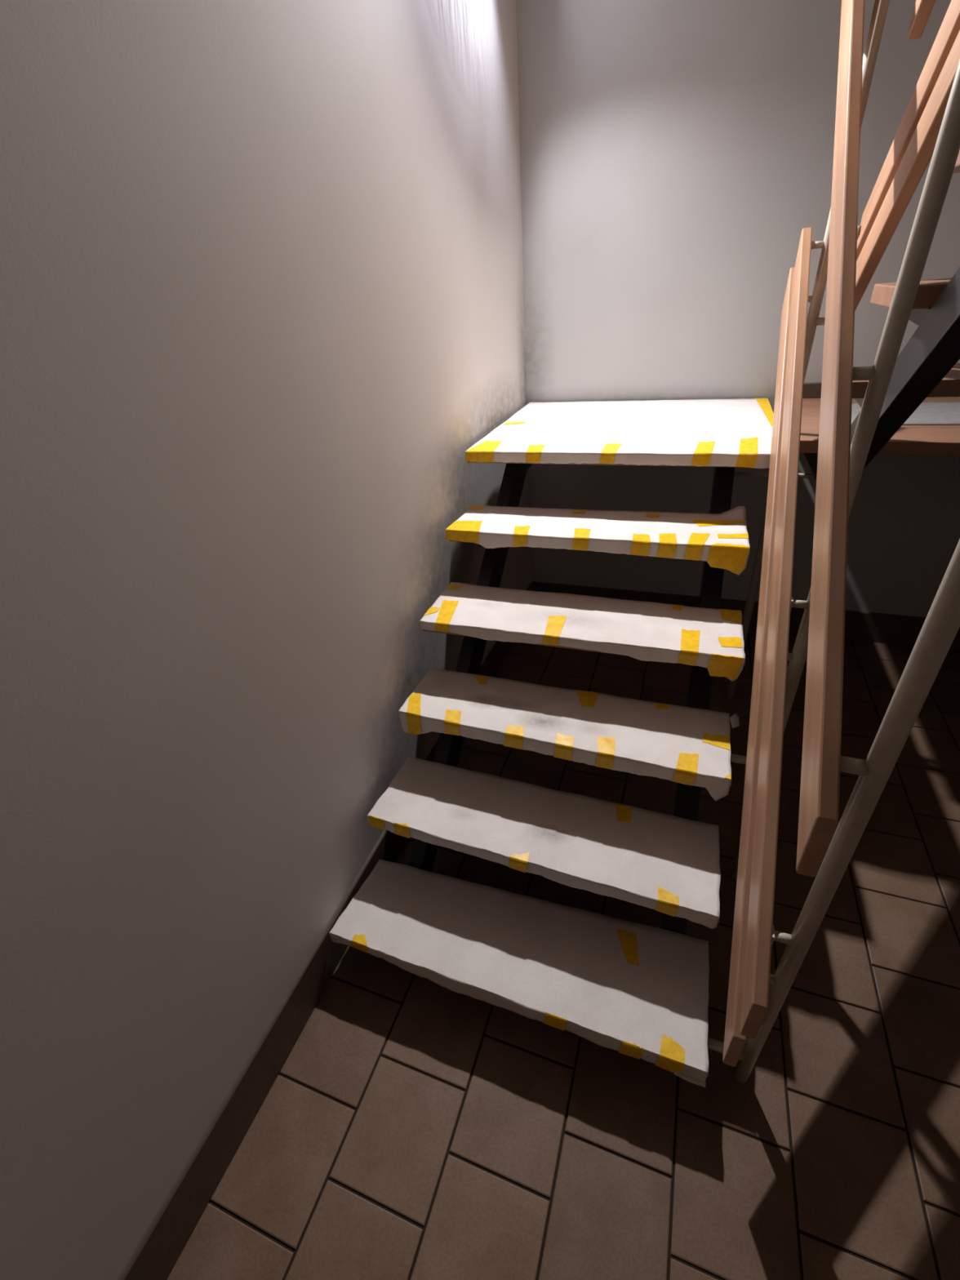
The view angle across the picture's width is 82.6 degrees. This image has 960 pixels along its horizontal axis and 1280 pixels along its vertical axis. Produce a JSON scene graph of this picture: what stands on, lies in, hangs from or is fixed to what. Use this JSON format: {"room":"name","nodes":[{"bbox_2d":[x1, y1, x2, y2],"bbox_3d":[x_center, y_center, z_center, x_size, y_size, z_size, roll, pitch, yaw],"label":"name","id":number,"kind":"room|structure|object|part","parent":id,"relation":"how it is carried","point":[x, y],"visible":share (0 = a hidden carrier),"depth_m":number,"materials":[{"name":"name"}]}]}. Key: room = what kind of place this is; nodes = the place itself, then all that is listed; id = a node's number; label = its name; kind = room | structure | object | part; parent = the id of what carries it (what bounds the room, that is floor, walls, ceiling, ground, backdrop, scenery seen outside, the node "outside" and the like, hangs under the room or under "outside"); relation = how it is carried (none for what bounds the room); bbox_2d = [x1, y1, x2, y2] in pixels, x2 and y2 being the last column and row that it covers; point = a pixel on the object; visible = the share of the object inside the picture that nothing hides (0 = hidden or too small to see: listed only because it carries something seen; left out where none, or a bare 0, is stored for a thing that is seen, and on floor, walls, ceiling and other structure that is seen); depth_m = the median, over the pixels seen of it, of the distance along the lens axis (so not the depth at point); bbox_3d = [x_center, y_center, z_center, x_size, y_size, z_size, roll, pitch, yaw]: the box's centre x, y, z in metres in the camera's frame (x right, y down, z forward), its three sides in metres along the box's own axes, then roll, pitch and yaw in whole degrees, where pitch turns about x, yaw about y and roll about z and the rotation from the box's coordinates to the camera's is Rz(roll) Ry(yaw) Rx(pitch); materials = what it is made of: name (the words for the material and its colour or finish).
{"room":"stairwell","nodes":[
{"label":"stairwell","id":0,"kind":"room"},
{"bbox_2d":[0,0,531,1279],"bbox_3d":[-0.718,-0.876,0.094,0.120,4.650,4.910,8,35,19],"label":"wall","id":1,"kind":"structure","parent":0,"point":[262,314],"depth_m":0.93,"materials":[{"name":"paint"}]},
{"bbox_2d":[117,582,533,1279],"bbox_3d":[-0.494,0.978,1.256,0.009,0.151,4.661,8,35,19],"label":"baseboard","id":2,"kind":"structure","parent":1,"relation":"attached to","point":[154,1258],"depth_m":1.20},
{"bbox_2d":[166,628,959,1279],"bbox_3d":[0.475,1.187,0.983,2.055,0.050,4.670,8,35,19],"label":"floor","id":3,"kind":"structure","parent":0,"point":[414,1127],"depth_m":1.22,"materials":[{"name":"tile"}]},
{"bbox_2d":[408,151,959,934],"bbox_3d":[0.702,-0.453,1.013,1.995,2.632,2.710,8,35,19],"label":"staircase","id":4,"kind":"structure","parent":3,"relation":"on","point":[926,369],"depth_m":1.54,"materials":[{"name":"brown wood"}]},
{"bbox_2d":[328,859,709,1087],"bbox_3d":[0.084,0.782,1.391,0.933,0.063,0.293,8,35,19],"label":"stair tread","id":5,"kind":"object","parent":4,"relation":"on","point":[633,989],"visible":1,"depth_m":1.34,"materials":[{"name":"white paper"}]},
{"bbox_2d":[367,755,720,928],"bbox_3d":[0.151,0.504,1.458,0.913,0.050,0.269,8,35,19],"label":"stair tread","id":6,"kind":"object","parent":4,"relation":"on","point":[666,864],"visible":1,"depth_m":1.41,"materials":[{"name":"white paper"}]},
{"bbox_2d":[398,667,739,800],"bbox_3d":[0.227,0.242,1.540,0.919,0.081,0.254,8,35,19],"label":"stair tread","id":7,"kind":"object","parent":4,"relation":"on","point":[682,744],"visible":1,"depth_m":1.49,"materials":[{"name":"white paper"}]},
{"bbox_2d":[419,582,745,681],"bbox_3d":[0.284,-0.042,1.624,0.910,0.076,0.265,8,35,19],"label":"stair tread","id":8,"kind":"object","parent":4,"relation":"on","point":[713,639],"visible":1,"depth_m":1.56,"materials":[{"name":"white paper"}]},
{"bbox_2d":[444,505,750,575],"bbox_3d":[0.352,-0.344,1.727,0.903,0.110,0.270,8,35,19],"label":"stair tread","id":9,"kind":"object","parent":4,"relation":"on","point":[721,540],"visible":1,"depth_m":1.66,"materials":[{"name":"white paper"}]},
{"bbox_2d":[465,398,773,468],"bbox_3d":[0.551,-0.790,2.033,0.996,0.043,0.870,8,35,19],"label":"stair tread","id":10,"kind":"object","parent":4,"relation":"on","point":[732,433],"visible":0.97,"depth_m":1.87,"materials":[{"name":"white paper"}]},
{"bbox_2d":[707,0,959,1083],"bbox_3d":[0.616,-0.778,0.694,0.249,3.537,2.400,8,35,19],"label":"stair railing","id":11,"kind":"object","parent":4,"relation":"attached to","point":[851,254],"visible":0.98,"depth_m":0.98,"materials":[{"name":"brown wood"}]},
{"bbox_3d":[0.954,-0.974,1.541,0.029,2.900,0.029,8,35,19],"label":"post","id":12,"kind":"part","parent":11,"relation":"part of","materials":[{"name":"brown wood"}]},
{"bbox_3d":[0.655,-0.506,0.856,0.029,2.900,0.029,8,35,19],"label":"post","id":13,"kind":"part","parent":11,"relation":"part of","materials":[{"name":"brown wood"}]},
{"bbox_3d":[0.480,-0.231,0.452,0.029,2.900,0.029,8,35,19],"label":"post","id":14,"kind":"part","parent":11,"relation":"part of","materials":[{"name":"brown wood"}]},
{"bbox_2d":[851,401,959,424],"bbox_3d":[1.623,-0.741,1.773,0.800,0.002,0.354,8,35,19],"label":"sheet","id":15,"kind":"object","parent":4,"relation":"on","point":[929,412],"visible":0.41,"depth_m":1.80,"materials":[{"name":"grey fabric"}]},
{"bbox_2d":[515,0,959,617],"bbox_3d":[1.112,-2.012,1.604,2.055,4.650,0.120,8,35,19],"label":"wall","id":16,"kind":"structure","parent":0,"point":[677,156],"depth_m":2.03,"materials":[{"name":"paint"}]},
{"bbox_2d":[533,581,959,651],"bbox_3d":[1.260,-0.134,2.739,2.046,0.151,0.009,8,35,19],"label":"baseboard","id":17,"kind":"structure","parent":16,"relation":"attached to","point":[890,628],"depth_m":2.60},
{"bbox_2d":[802,382,821,398],"bbox_3d":[1.663,-0.932,2.018,1.019,0.054,0.009,8,35,19],"label":"trim","id":18,"kind":"structure","parent":16,"relation":"attached to","point":[810,389],"depth_m":2.14,"materials":[{"name":"brown wood"}]}
]}

